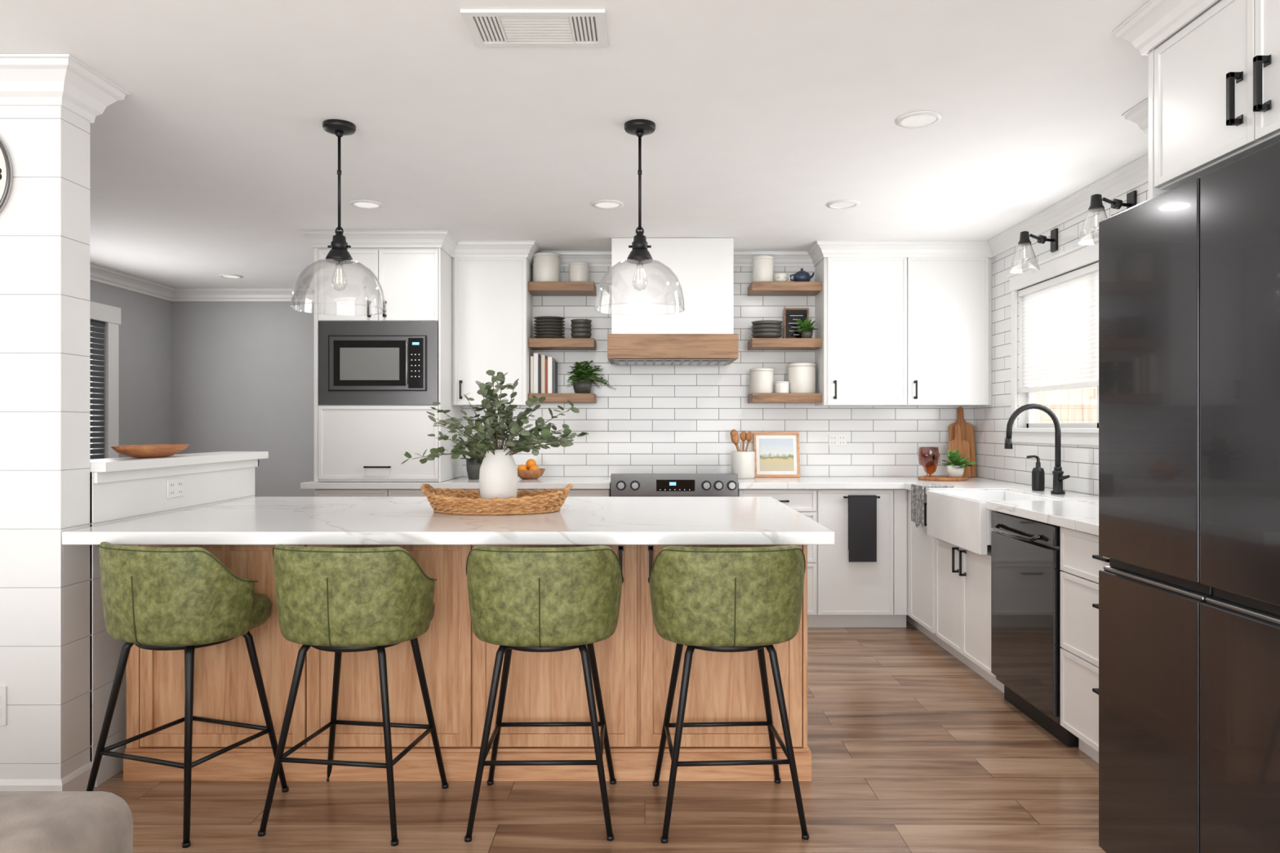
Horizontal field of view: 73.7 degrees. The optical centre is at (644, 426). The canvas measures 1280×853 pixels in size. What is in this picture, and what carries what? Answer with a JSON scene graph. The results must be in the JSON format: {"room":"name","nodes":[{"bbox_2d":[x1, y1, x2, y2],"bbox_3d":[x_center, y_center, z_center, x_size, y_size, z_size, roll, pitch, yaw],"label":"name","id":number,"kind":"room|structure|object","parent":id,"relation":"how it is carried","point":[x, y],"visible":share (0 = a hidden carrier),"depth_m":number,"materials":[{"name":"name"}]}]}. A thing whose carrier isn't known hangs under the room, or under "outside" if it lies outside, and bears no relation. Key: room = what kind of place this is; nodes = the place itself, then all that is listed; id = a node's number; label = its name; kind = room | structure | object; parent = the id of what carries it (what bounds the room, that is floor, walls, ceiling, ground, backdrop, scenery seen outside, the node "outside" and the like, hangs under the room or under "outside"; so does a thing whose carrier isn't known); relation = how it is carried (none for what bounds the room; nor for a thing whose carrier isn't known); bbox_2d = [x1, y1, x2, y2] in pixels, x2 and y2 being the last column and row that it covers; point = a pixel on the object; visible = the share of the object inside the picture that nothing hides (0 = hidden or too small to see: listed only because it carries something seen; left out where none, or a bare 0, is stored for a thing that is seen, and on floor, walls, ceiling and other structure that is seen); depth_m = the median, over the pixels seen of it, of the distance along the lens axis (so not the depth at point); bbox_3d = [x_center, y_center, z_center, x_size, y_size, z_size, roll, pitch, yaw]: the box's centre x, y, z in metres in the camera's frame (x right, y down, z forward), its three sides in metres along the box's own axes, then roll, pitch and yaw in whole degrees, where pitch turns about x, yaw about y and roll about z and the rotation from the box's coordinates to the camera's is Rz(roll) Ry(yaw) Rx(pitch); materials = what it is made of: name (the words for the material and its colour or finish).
{"room":"kitchen","nodes":[
{"label":"kitchen","id":0,"kind":"room"},
{"bbox_2d":[0,105,89,779],"bbox_3d":[-3.038,0.030,2.905,2.203,2.460,0.150,0,0,0],"label":"wall","id":1,"kind":"structure","parent":0,"point":[45,217],"depth_m":2.83,"materials":[{"name":"white paint"}]},
{"bbox_2d":[0,685,6,725],"bbox_3d":[-2.143,0.925,2.825,0.055,0.130,0.008,0,0,0],"label":"wall outlet","id":2,"kind":"object","parent":1,"relation":"attached to","point":[2,688],"visible":1,"depth_m":2.82,"materials":[{"name":"white plastic"}]},
{"bbox_2d":[0,139,13,212],"bbox_3d":[-2.295,-0.830,2.816,0.412,0.412,0.025,0,0,0],"label":"wall clock","id":3,"kind":"object","parent":1,"relation":"attached to","point":[6,167],"visible":1,"depth_m":2.81,"materials":[{"name":"silver metal"}]},
{"bbox_2d":[0,761,94,791],"bbox_3d":[-3.031,1.215,2.898,2.217,0.090,0.165,0,0,0],"label":"baseboard","id":4,"kind":"structure","parent":1,"relation":"attached to","point":[77,780],"depth_m":2.83,"materials":[{"name":"white paint"}]},
{"bbox_2d":[0,53,128,122],"bbox_3d":[-2.996,-1.131,2.905,2.288,0.135,0.320,0,0,0],"label":"trim","id":5,"kind":"structure","parent":1,"relation":"attached to","point":[64,80],"depth_m":2.81,"materials":[{"name":"white paint"}]},
{"bbox_2d":[88,280,171,458],"bbox_3d":[-4.190,0.030,5.220,0.100,2.460,4.480,0,0,0],"label":"wall","id":6,"kind":"structure","parent":0,"point":[144,330],"depth_m":7.02,"materials":[{"name":"grey paint"}]},
{"bbox_2d":[89,301,120,458],"bbox_3d":[-4.145,-0.270,5.950,0.110,1.320,1.500,0,0,0],"label":"window","id":7,"kind":"structure","parent":6,"relation":"in","point":[110,315],"depth_m":6.58,"materials":[{"name":"white paint"}]},
{"bbox_2d":[88,319,104,459],"bbox_3d":[-4.164,-0.255,5.950,0.042,1.090,1.190,0,0,0],"label":"window blind","id":8,"kind":"object","parent":7,"relation":"attached to","point":[94,323],"visible":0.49,"depth_m":6.45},
{"bbox_2d":[89,262,314,301],"bbox_3d":[-3.092,-1.147,5.270,2.095,0.105,4.380,0,0,0],"label":"trim","id":9,"kind":"structure","parent":6,"relation":"attached to","point":[99,273],"depth_m":7.39,"materials":[{"name":"white paint"}]},
{"bbox_2d":[88,466,254,762],"bbox_3d":[-1.989,0.710,3.600,0.122,1.100,1.239,0,0,0],"label":"wall","id":10,"kind":"structure","parent":0,"point":[122,500],"depth_m":3.13,"materials":[{"name":"white paint"}]},
{"bbox_2d":[94,744,126,786],"bbox_3d":[-1.921,1.215,3.601,0.013,0.090,1.238,0,0,0],"label":"baseboard","id":11,"kind":"structure","parent":10,"relation":"attached to","point":[109,766],"depth_m":3.05,"materials":[{"name":"white paint"}]},
{"bbox_2d":[166,478,184,498],"bbox_3d":[-1.924,0.253,3.500,0.007,0.075,0.120,0,0,0],"label":"wall outlet","id":12,"kind":"object","parent":10,"relation":"attached to","point":[175,487],"visible":1,"depth_m":3.49,"materials":[{"name":"white plastic"}]},
{"bbox_2d":[88,451,268,484],"bbox_3d":[-1.998,0.163,3.628,0.225,0.075,1.293,0,0,0],"label":"trim","id":13,"kind":"structure","parent":10,"relation":"attached to","point":[123,468],"depth_m":3.42,"materials":[{"name":"white paint"}]},
{"bbox_2d":[111,444,190,457],"bbox_3d":[-1.985,0.100,3.440,0.170,0.050,0.470,0,0,0],"label":"wooden dough bowl","id":14,"kind":"object","parent":13,"relation":"on","point":[151,451],"visible":1,"depth_m":3.35,"materials":[{"name":"brown wood"}]},
{"bbox_2d":[171,301,315,497],"bbox_3d":[-3.092,0.030,7.510,2.295,2.460,0.100,0,0,0],"label":"wall","id":15,"kind":"structure","parent":0,"point":[242,372],"depth_m":7.46,"materials":[{"name":"grey paint"}]},
{"bbox_2d":[248,592,272,629],"bbox_3d":[-1.504,0.628,2.853,0.436,0.100,0.422,0,0,19],"label":"seat cushion","id":16,"kind":"object","parent":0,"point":[262,605],"depth_m":2.86,"materials":[{"name":"green fabric"}]},
{"bbox_2d":[0,0,1149,288],"bbox_3d":[-0.930,-1.225,2.430,6.620,0.050,10.260,0,0,0],"label":"ceiling","id":17,"kind":"structure","parent":0,"point":[766,114],"depth_m":3.37,"materials":[{"name":"paint"}]},
{"bbox_2d":[290,119,386,315],"bbox_3d":[-1.214,-0.831,3.390,0.359,0.736,0.359,0,0,0],"label":"pendant light","id":18,"kind":"object","parent":17,"relation":"hanging from","point":[339,254],"visible":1,"depth_m":3.37,"materials":[{"name":"black metal"}]},
{"bbox_2d":[349,200,383,208],"bbox_3d":[-1.500,-1.196,4.600,0.176,0.008,0.176,0,0,0],"label":"recessed light","id":19,"kind":"object","parent":17,"relation":"in","point":[366,204],"visible":1,"depth_m":4.60,"materials":[{"name":"white plastic"}]},
{"bbox_2d":[460,8,608,46],"bbox_3d":[-0.323,-1.194,2.560,0.415,0.010,0.220,0,0,0],"label":"ceiling vent","id":20,"kind":"object","parent":17,"relation":"attached to","point":[486,27],"depth_m":2.54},
{"bbox_2d":[591,200,624,208],"bbox_3d":[-0.200,-1.196,4.600,0.176,0.008,0.176,0,0,0],"label":"recessed light","id":21,"kind":"object","parent":17,"relation":"in","point":[602,204],"visible":1,"depth_m":4.60,"materials":[{"name":"white plastic"}]},
{"bbox_2d":[594,119,684,315],"bbox_3d":[-0.020,-0.831,3.390,0.359,0.736,0.359,0,0,0],"label":"pendant light","id":22,"kind":"object","parent":17,"relation":"hanging from","point":[639,254],"visible":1,"depth_m":3.37,"materials":[{"name":"black metal"}]},
{"bbox_2d":[826,200,860,208],"bbox_3d":[1.070,-1.196,4.600,0.176,0.008,0.176,0,0,0],"label":"recessed light","id":23,"kind":"object","parent":17,"relation":"in","point":[839,204],"visible":1,"depth_m":4.60,"materials":[{"name":"white plastic"}]},
{"bbox_2d":[895,111,942,128],"bbox_3d":[1.070,-1.196,3.330,0.176,0.008,0.176,0,0,0],"label":"recessed light","id":24,"kind":"object","parent":17,"relation":"in","point":[918,119],"visible":1,"depth_m":3.33,"materials":[{"name":"white plastic"}]},
{"bbox_2d":[93,621,1106,852],"bbox_3d":[-0.930,1.285,2.430,6.620,0.050,10.260,0,0,0],"label":"floor","id":25,"kind":"structure","parent":0,"point":[913,750],"depth_m":2.89,"materials":[{"name":"brown wood"}]},
{"bbox_2d":[0,791,133,852],"bbox_3d":[-1.681,0.936,1.005,1.638,0.648,0.950,0,0,0],"label":"sofa","id":26,"kind":"object","parent":25,"relation":"on","point":[31,821],"visible":1,"depth_m":1.36,"materials":[{"name":"beige fabric"}]},
{"bbox_2d":[85,542,288,848],"bbox_3d":[-1.509,0.815,2.836,0.507,0.890,0.458,0,0,19],"label":"bar stool","id":27,"kind":"object","parent":25,"relation":"on","point":[154,598],"visible":1,"depth_m":2.64,"materials":[{"name":"green fabric"}]},
{"bbox_2d":[257,544,448,846],"bbox_3d":[-0.938,0.815,2.817,0.507,0.890,0.458,0,0,8],"label":"bar stool","id":28,"kind":"object","parent":25,"relation":"on","point":[338,601],"visible":1,"depth_m":2.63,"materials":[{"name":"green fabric"}]},
{"bbox_2d":[62,496,835,781],"bbox_3d":[-0.645,0.803,3.505,2.540,0.914,1.410,0,0,0],"label":"kitchen island","id":29,"kind":"object","parent":25,"relation":"on","point":[634,664],"visible":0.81,"depth_m":3.05,"materials":[{"name":"brown wood"}]},
{"bbox_2d":[62,496,835,545],"bbox_3d":[-0.645,0.367,3.505,2.540,0.043,1.410,0,0,0],"label":"island countertop","id":30,"kind":"structure","parent":29,"relation":"on","point":[259,520],"depth_m":2.99,"materials":[{"name":"white stone"}]},
{"bbox_2d":[420,483,573,515],"bbox_3d":[-0.605,0.291,3.500,0.618,0.113,0.424,0,0,0],"label":"wicker tray","id":31,"kind":"object","parent":30,"relation":"on","point":[456,501],"visible":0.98,"depth_m":3.35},
{"bbox_2d":[400,369,588,499],"bbox_3d":[-0.578,0.053,3.458,0.636,0.563,0.610,0,0,31],"label":"vase","id":32,"kind":"object","parent":31,"relation":"on","point":[498,473],"visible":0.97,"depth_m":3.44,"materials":[{"name":"green plant"}]},
{"bbox_2d":[314,488,610,496],"bbox_3d":[-1.131,0.823,5.569,1.827,0.874,0.661,0,0,0],"label":"base cabinet","id":33,"kind":"object","parent":25,"relation":"on","point":[317,492],"visible":0.11,"depth_m":5.27,"materials":[{"name":"white paint"}]},
{"bbox_2d":[300,476,610,488],"bbox_3d":[-1.165,0.365,5.563,1.901,0.038,0.656,0,0,0],"label":"countertop","id":34,"kind":"structure","parent":33,"relation":"on","point":[460,482],"depth_m":5.24,"materials":[{"name":"white stone"}]},
{"bbox_2d":[314,248,462,482],"bbox_3d":[-1.654,-0.398,5.569,0.782,1.484,0.661,0,0,0],"label":"cabinet","id":35,"kind":"object","parent":34,"relation":"on","point":[353,442],"visible":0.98,"depth_m":5.28,"materials":[{"name":"white paint"}]},
{"bbox_2d":[318,320,438,404],"bbox_3d":[-1.647,-0.392,5.260,0.737,0.516,0.059,0,0,0],"label":"microwave","id":36,"kind":"object","parent":35,"relation":"in","point":[361,362],"visible":0.98,"depth_m":5.25,"materials":[{"name":"silver metal"}]},
{"bbox_2d":[298,230,611,266],"bbox_3d":[-1.163,-1.151,5.553,1.895,0.095,0.695,0,0,0],"label":"trim","id":37,"kind":"structure","parent":35,"relation":"attached to","point":[445,240],"depth_m":5.34,"materials":[{"name":"white paint"}]},
{"bbox_2d":[459,434,484,479],"bbox_3d":[-1.093,0.195,5.588,0.336,0.300,0.260,0,0,36],"label":"vase","id":38,"kind":"object","parent":34,"relation":"on","point":[473,464],"visible":0.46,"depth_m":5.55,"materials":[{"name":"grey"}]},
{"bbox_2d":[517,468,545,479],"bbox_3d":[-0.760,0.313,5.620,0.210,0.065,0.210,0,0,0],"label":"wooden fruit bowl","id":39,"kind":"object","parent":34,"relation":"on","point":[536,473],"visible":0.77,"depth_m":5.55,"materials":[{"name":"brown wood"}]},
{"bbox_2d":[517,458,539,470],"bbox_3d":[-0.765,0.267,5.622,0.149,0.106,0.144,0,0,0],"label":"fruit","id":40,"kind":"object","parent":39,"relation":"in","point":[531,464],"visible":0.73,"depth_m":5.59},
{"bbox_2d":[464,545,622,842],"bbox_3d":[-0.325,0.815,2.817,0.507,0.890,0.458,0,0,-1],"label":"bar stool","id":41,"kind":"object","parent":25,"relation":"on","point":[522,599],"visible":1,"depth_m":2.62,"materials":[{"name":"green fabric"}]},
{"bbox_2d":[610,473,737,496],"bbox_3d":[0.180,0.766,5.529,0.780,0.948,0.722,0,0,0],"label":"range","id":42,"kind":"object","parent":25,"relation":"on","point":[621,484],"visible":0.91,"depth_m":5.21,"materials":[{"name":"silver metal"}]},
{"bbox_2d":[648,545,808,844],"bbox_3d":[0.264,0.815,2.817,0.507,0.890,0.458,0,0,-3],"label":"bar stool","id":43,"kind":"object","parent":25,"relation":"on","point":[710,599],"visible":1,"depth_m":2.62,"materials":[{"name":"green fabric"}]},
{"bbox_2d":[737,488,907,627],"bbox_3d":[1.108,0.823,5.569,1.060,0.874,0.661,0,0,0],"label":"base cabinet","id":44,"kind":"object","parent":25,"relation":"on","point":[842,593],"visible":0.55,"depth_m":5.28,"materials":[{"name":"white paint"}]},
{"bbox_2d":[848,494,876,561],"bbox_3d":[1.335,0.626,5.242,0.170,0.408,0.031,0,0,0],"label":"dish towel","id":45,"kind":"object","parent":44,"relation":"hanging from","point":[862,508],"visible":1,"depth_m":5.23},
{"bbox_2d":[906,489,1004,693],"bbox_3d":[1.933,0.823,4.929,0.691,0.874,1.939,0,0,0],"label":"base cabinet","id":46,"kind":"object","parent":25,"relation":"on","point":[949,584],"visible":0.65,"depth_m":4.54,"materials":[{"name":"white paint"}]},
{"bbox_2d":[737,476,1098,535],"bbox_3d":[1.423,0.365,4.210,1.697,0.038,3.361,0,0,0],"label":"countertop","id":47,"kind":"structure","parent":46,"relation":"on","point":[1076,511],"depth_m":4.76,"materials":[{"name":"white stone"}]},
{"bbox_2d":[729,429,755,479],"bbox_3d":[0.651,0.182,5.700,0.164,0.326,0.156,0,0,0],"label":"utensil crock","id":48,"kind":"object","parent":47,"relation":"on","point":[743,462],"visible":0.96,"depth_m":5.65,"materials":[{"name":"white ceramic"}]},
{"bbox_2d":[753,431,799,477],"bbox_3d":[0.900,0.193,5.825,0.310,0.309,0.069,0,0,0],"label":"framed landscape","id":49,"kind":"object","parent":47,"relation":"on","point":[777,454],"visible":0.9,"depth_m":5.82,"materials":[{"name":"paper"}]},
{"bbox_2d":[759,438,794,471],"bbox_3d":[0.900,0.192,5.823,0.230,0.220,0.002,0,-9,0],"label":"print","id":50,"kind":"object","parent":49,"relation":"attached to","point":[775,454],"depth_m":5.82},
{"bbox_2d":[911,484,954,527],"bbox_3d":[1.658,0.461,4.928,0.183,0.246,0.197,0,0,0],"label":"dish towel","id":51,"kind":"object","parent":47,"relation":"on","point":[917,490],"visible":1,"depth_m":4.90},
{"bbox_2d":[917,475,968,481],"bbox_3d":[1.930,0.336,5.530,0.310,0.020,0.310,0,0,0],"label":"wood tray","id":52,"kind":"object","parent":47,"relation":"on","point":[934,477],"visible":0.9,"depth_m":5.41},
{"bbox_2d":[917,447,936,476],"bbox_3d":[1.835,0.230,5.550,0.116,0.190,0.116,0,0,0],"label":"goblet","id":53,"kind":"object","parent":52,"relation":"on","point":[926,455],"visible":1,"depth_m":5.51,"materials":[{"name":"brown glass"}]},
{"bbox_2d":[922,446,939,475],"bbox_3d":[1.880,0.230,5.625,0.116,0.190,0.116,0,0,0],"label":"goblet","id":54,"kind":"object","parent":52,"relation":"on","point":[932,469],"visible":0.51,"depth_m":5.59,"materials":[{"name":"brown glass"}]},
{"bbox_2d":[941,449,977,477],"bbox_3d":[2.013,0.236,5.458,0.212,0.176,0.245,0,0,0],"label":"potted herb","id":55,"kind":"object","parent":52,"relation":"on","point":[955,468],"visible":1,"depth_m":5.43,"materials":[{"name":"plant"}]},
{"bbox_2d":[946,465,964,477],"bbox_3d":[1.990,0.286,5.470,0.110,0.075,0.110,0,0,0],"label":"pot","id":56,"kind":"object","parent":55,"relation":"on","point":[953,471],"depth_m":5.43,"materials":[{"name":"white ceramic"}]},
{"bbox_2d":[947,423,970,477],"bbox_3d":[2.130,0.163,5.790,0.140,0.363,0.068,0,0,0],"label":"cutting board","id":57,"kind":"object","parent":47,"relation":"on","point":[958,443],"visible":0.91,"depth_m":5.79,"materials":[{"name":"brown wood"}]},
{"bbox_2d":[948,406,976,476],"bbox_3d":[2.170,0.104,5.844,0.170,0.482,0.085,0,0,0],"label":"cutting board","id":58,"kind":"object","parent":47,"relation":"on","point":[966,428],"visible":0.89,"depth_m":5.84,"materials":[{"name":"brown wood"}]},
{"bbox_2d":[926,490,1061,555],"bbox_3d":[1.790,0.477,4.362,0.450,0.245,0.755,0,0,0],"label":"farmhouse sink","id":59,"kind":"object","parent":47,"relation":"in","point":[960,518],"visible":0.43,"depth_m":4.33,"materials":[{"name":"white ceramic"}]},
{"bbox_2d":[1026,454,1044,491],"bbox_3d":[2.106,0.249,4.600,0.093,0.192,0.064,0,0,0],"label":"soap dispenser","id":60,"kind":"object","parent":47,"relation":"on","point":[1037,473],"visible":1,"depth_m":4.58,"materials":[{"name":"black metal"}]},
{"bbox_2d":[1004,403,1070,494],"bbox_3d":[2.000,0.113,4.341,0.308,0.464,0.145,0,0,0],"label":"kitchen faucet","id":61,"kind":"object","parent":47,"relation":"on","point":[1058,477],"visible":1,"depth_m":4.37,"materials":[{"name":"black metal"}]},
{"bbox_2d":[991,511,1077,746],"bbox_3d":[1.903,0.824,3.647,0.694,0.871,0.605,0,0,0],"label":"dishwasher","id":62,"kind":"object","parent":25,"relation":"on","point":[1025,553],"visible":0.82,"depth_m":3.57,"materials":[{"name":"metal"}]},
{"bbox_2d":[1060,527,1111,763],"bbox_3d":[1.933,0.823,2.933,0.691,0.874,0.805,0,0,0],"label":"base cabinet","id":63,"kind":"object","parent":25,"relation":"on","point":[1081,562],"visible":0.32,"depth_m":3.19,"materials":[{"name":"white paint"}]},
{"bbox_2d":[1098,140,1279,852],"bbox_3d":[1.774,0.321,2.047,0.892,1.877,0.906,0,0,0],"label":"refrigerator","id":64,"kind":"object","parent":25,"relation":"on","point":[1189,273],"visible":1,"depth_m":2.08,"materials":[{"name":"black metal"}]},
{"bbox_2d":[976,261,1098,495],"bbox_3d":[2.330,0.030,1.650,0.100,2.460,8.500,0,0,0],"label":"wall","id":65,"kind":"structure","parent":0,"point":[1022,396],"depth_m":5.20,"materials":[{"name":"white paint"}]},
{"bbox_2d":[1007,236,1098,445],"bbox_3d":[2.295,-0.421,4.370,0.130,1.033,1.800,0,0,0],"label":"window","id":66,"kind":"structure","parent":65,"relation":"in","point":[1086,253],"depth_m":4.79,"materials":[{"name":"white paint"}]},
{"bbox_2d":[1018,262,1098,392],"bbox_3d":[2.297,-0.515,4.375,0.046,0.620,1.640,0,0,0],"label":"window shade","id":67,"kind":"object","parent":66,"relation":"attached to","point":[1060,330],"visible":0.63,"depth_m":4.70,"materials":[{"name":"fabric"}]},
{"bbox_2d":[973,182,1148,495],"bbox_3d":[2.276,-0.427,4.215,0.008,1.544,3.369,0,0,0],"label":"wall tile","id":68,"kind":"structure","parent":65,"relation":"attached to","point":[1080,462],"depth_m":5.22,"materials":[{"name":"tile"}]},
{"bbox_2d":[1008,228,1057,272],"bbox_3d":[2.147,-0.975,4.720,0.250,0.230,0.156,0,0,0],"label":"wall sconce","id":69,"kind":"object","parent":68,"relation":"attached to","point":[1024,236],"visible":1,"depth_m":4.71,"materials":[{"name":"black metal"}]},
{"bbox_2d":[1077,190,1137,244],"bbox_3d":[2.147,-0.975,3.970,0.250,0.230,0.156,0,0,0],"label":"wall sconce","id":70,"kind":"object","parent":68,"relation":"attached to","point":[1096,204],"visible":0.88,"depth_m":3.96,"materials":[{"name":"black metal"}]},
{"bbox_2d":[1148,0,1279,199],"bbox_3d":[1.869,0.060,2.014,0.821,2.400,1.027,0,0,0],"label":"upper cabinet","id":71,"kind":"object","parent":65,"relation":"attached to","point":[1214,83],"visible":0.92,"depth_m":2.25,"materials":[{"name":"white paint"}]},
{"bbox_3d":[0.167,0.030,5.950,4.425,2.460,0.100,0,0,0],"label":"wall","id":72,"kind":"structure","parent":0,"visible":0},
{"bbox_2d":[462,266,973,476],"bbox_3d":[0.504,-0.427,5.896,3.533,1.544,0.008,0,0,0],"label":"tiled wall","id":73,"kind":"structure","parent":72,"relation":"attached to","point":[655,419],"depth_m":5.89,"materials":[{"name":"tile"}]},
{"bbox_2d":[452,257,533,406],"bbox_3d":[-1.018,-0.640,5.715,0.489,1.000,0.353,0,0,0],"label":"upper cabinet","id":74,"kind":"object","parent":73,"relation":"attached to","point":[492,301],"visible":0.9,"depth_m":5.58,"materials":[{"name":"white paint"}]},
{"bbox_2d":[528,281,596,296],"bbox_3d":[-0.553,-0.930,5.768,0.437,0.060,0.246,0,0,0],"label":"floating shelf","id":75,"kind":"object","parent":73,"relation":"attached to","point":[535,288],"visible":0.92,"depth_m":5.64,"materials":[{"name":"brown wood"}]},
{"bbox_2d":[533,252,559,281],"bbox_3d":[-0.665,-1.061,5.760,0.182,0.200,0.182,0,0,0],"label":"ceramic canister","id":76,"kind":"object","parent":75,"relation":"on","point":[546,265],"visible":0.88,"depth_m":5.68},
{"bbox_2d":[568,262,589,281],"bbox_3d":[-0.445,-1.031,5.760,0.137,0.140,0.137,0,0,0],"label":"ceramic canister","id":77,"kind":"object","parent":75,"relation":"on","point":[578,271],"visible":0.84,"depth_m":5.70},
{"bbox_2d":[528,337,596,350],"bbox_3d":[-0.553,-0.555,5.768,0.437,0.060,0.246,0,0,0],"label":"floating shelf","id":78,"kind":"object","parent":73,"relation":"attached to","point":[535,344],"visible":1,"depth_m":5.64,"materials":[{"name":"brown wood"}]},
{"bbox_2d":[533,315,564,337],"bbox_3d":[-0.645,-0.659,5.770,0.210,0.147,0.210,0,0,0],"label":"plate stack","id":79,"kind":"object","parent":78,"relation":"on","point":[548,326],"visible":0.91,"depth_m":5.69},
{"bbox_2d":[570,319,591,337],"bbox_3d":[-0.430,-0.652,5.770,0.144,0.132,0.144,0,0,0],"label":"bowls","id":80,"kind":"object","parent":78,"relation":"on","point":[580,328],"visible":0.89,"depth_m":5.71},
{"bbox_2d":[528,393,596,403],"bbox_3d":[-0.553,-0.190,5.768,0.437,0.060,0.246,0,0,0],"label":"floating shelf","id":81,"kind":"object","parent":73,"relation":"attached to","point":[549,397],"visible":0.77,"depth_m":5.64,"materials":[{"name":"brown wood"}]},
{"bbox_2d":[530,353,557,393],"bbox_3d":[-0.682,-0.355,5.786,0.165,0.269,0.172,0,0,0],"label":"books","id":82,"kind":"object","parent":81,"relation":"on","point":[544,369],"visible":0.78,"depth_m":5.70,"materials":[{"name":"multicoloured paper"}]},
{"bbox_2d":[566,360,615,393],"bbox_3d":[-0.377,-0.333,5.652,0.333,0.224,0.329,0,0,10],"label":"potted fern","id":83,"kind":"object","parent":81,"relation":"on","point":[582,382],"visible":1,"depth_m":5.68,"materials":[{"name":"green plant"}]},
{"bbox_2d":[573,379,591,393],"bbox_3d":[-0.420,-0.266,5.740,0.132,0.090,0.132,0,0,0],"label":"pot","id":84,"kind":"object","parent":83,"relation":"attached to","point":[579,388],"depth_m":5.69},
{"bbox_2d":[607,238,737,365],"bbox_3d":[0.177,-0.807,5.638,0.826,0.782,0.506,0,0,0],"label":"range hood","id":85,"kind":"object","parent":73,"relation":"attached to","point":[702,334],"visible":1,"depth_m":5.42,"materials":[{"name":"white paint"}]},
{"bbox_2d":[747,281,822,296],"bbox_3d":[0.940,-0.930,5.768,0.464,0.060,0.246,0,0,0],"label":"floating shelf","id":86,"kind":"object","parent":73,"relation":"attached to","point":[755,288],"visible":1,"depth_m":5.64,"materials":[{"name":"brown wood"}]},
{"bbox_2d":[752,255,773,281],"bbox_3d":[0.800,-1.054,5.770,0.141,0.185,0.141,0,0,0],"label":"ceramic canister","id":87,"kind":"object","parent":86,"relation":"on","point":[762,265],"visible":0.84,"depth_m":5.71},
{"bbox_2d":[774,272,790,281],"bbox_3d":[0.926,-0.994,5.740,0.106,0.065,0.084,0,0,0],"label":"ceramic mug","id":88,"kind":"object","parent":86,"relation":"on","point":[781,277],"visible":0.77,"depth_m":5.71,"materials":[{"name":"white ceramic"}]},
{"bbox_2d":[790,267,814,281],"bbox_3d":[1.061,-1.015,5.760,0.130,0.108,0.117,0,0,42],"label":"teapot","id":89,"kind":"object","parent":86,"relation":"on","point":[800,276],"visible":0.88,"depth_m":5.72,"materials":[{"name":"blue ceramic"}]},
{"bbox_2d":[747,337,822,350],"bbox_3d":[0.940,-0.555,5.768,0.464,0.060,0.246,0,0,0],"label":"floating shelf","id":90,"kind":"object","parent":73,"relation":"attached to","point":[754,344],"visible":1,"depth_m":5.64,"materials":[{"name":"brown wood"}]},
{"bbox_2d":[751,320,782,337],"bbox_3d":[0.825,-0.646,5.770,0.210,0.120,0.210,0,0,0],"label":"bowls","id":91,"kind":"object","parent":90,"relation":"on","point":[763,328],"visible":0.94,"depth_m":5.69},
{"bbox_2d":[783,307,808,337],"bbox_3d":[1.035,-0.698,5.835,0.170,0.224,0.020,0,0,0],"label":"chalkboard sign","id":92,"kind":"object","parent":90,"relation":"on","point":[790,314],"visible":0.7,"depth_m":5.83,"materials":[{"name":"black wood"}]},
{"bbox_2d":[793,317,817,337],"bbox_3d":[1.073,-0.660,5.704,0.188,0.148,0.159,0,0,-10],"label":"potted plant","id":93,"kind":"object","parent":90,"relation":"on","point":[806,331],"visible":0.99,"depth_m":5.69,"materials":[{"name":"green plant"}]},
{"bbox_2d":[747,393,822,403],"bbox_3d":[0.940,-0.190,5.768,0.464,0.060,0.246,0,0,0],"label":"floating shelf","id":94,"kind":"object","parent":73,"relation":"attached to","point":[752,397],"visible":1,"depth_m":5.64,"materials":[{"name":"brown wood"}]},
{"bbox_2d":[749,368,773,393],"bbox_3d":[0.790,-0.306,5.770,0.162,0.170,0.162,0,0,0],"label":"ceramic canister","id":95,"kind":"object","parent":94,"relation":"on","point":[762,380],"visible":0.92,"depth_m":5.70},
{"bbox_2d":[775,381,789,393],"bbox_3d":[0.920,-0.261,5.720,0.091,0.080,0.091,0,0,0],"label":"ceramic canister","id":96,"kind":"object","parent":94,"relation":"on","point":[781,387],"visible":0.94,"depth_m":5.68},
{"bbox_2d":[787,362,815,393],"bbox_3d":[1.060,-0.324,5.770,0.186,0.205,0.186,0,0,0],"label":"ceramic canister","id":97,"kind":"object","parent":94,"relation":"on","point":[801,375],"visible":0.92,"depth_m":5.69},
{"bbox_2d":[828,434,846,445],"bbox_3d":[1.330,0.095,5.888,0.120,0.080,0.007,0,0,0],"label":"wall outlet","id":98,"kind":"object","parent":73,"relation":"attached to","point":[833,439],"visible":1,"depth_m":5.89,"materials":[{"name":"white plastic"}]},
{"bbox_2d":[814,257,991,406],"bbox_3d":[1.722,-0.640,5.715,1.098,1.000,0.353,0,0,0],"label":"upper cabinet","id":99,"kind":"object","parent":73,"relation":"attached to","point":[894,331],"visible":0.99,"depth_m":5.58,"materials":[{"name":"white paint"}]},
{"bbox_2d":[733,0,1217,266],"bbox_3d":[1.419,-1.151,3.696,1.707,0.095,4.392,0,0,0],"label":"trim","id":100,"kind":"structure","parent":99,"relation":"attached to","point":[1156,20],"depth_m":4.48,"materials":[{"name":"white paint"}]},
{"label":"outside","id":101,"kind":"structure","parent":0,"visible":0},
{"bbox_3d":[5.240,1.510,4.000,5.520,0.100,14.000,0,0,0],"label":"ground","id":102,"kind":"structure","parent":101,"visible":0},
{"bbox_2d":[1035,379,1097,422],"bbox_3d":[4.235,0.500,4.850,0.070,1.920,8.700,0,0,0],"label":"fence","id":103,"kind":"object","parent":102,"relation":"on","point":[1079,405],"visible":0.02,"depth_m":8.43,"materials":[{"name":"brown wood"}]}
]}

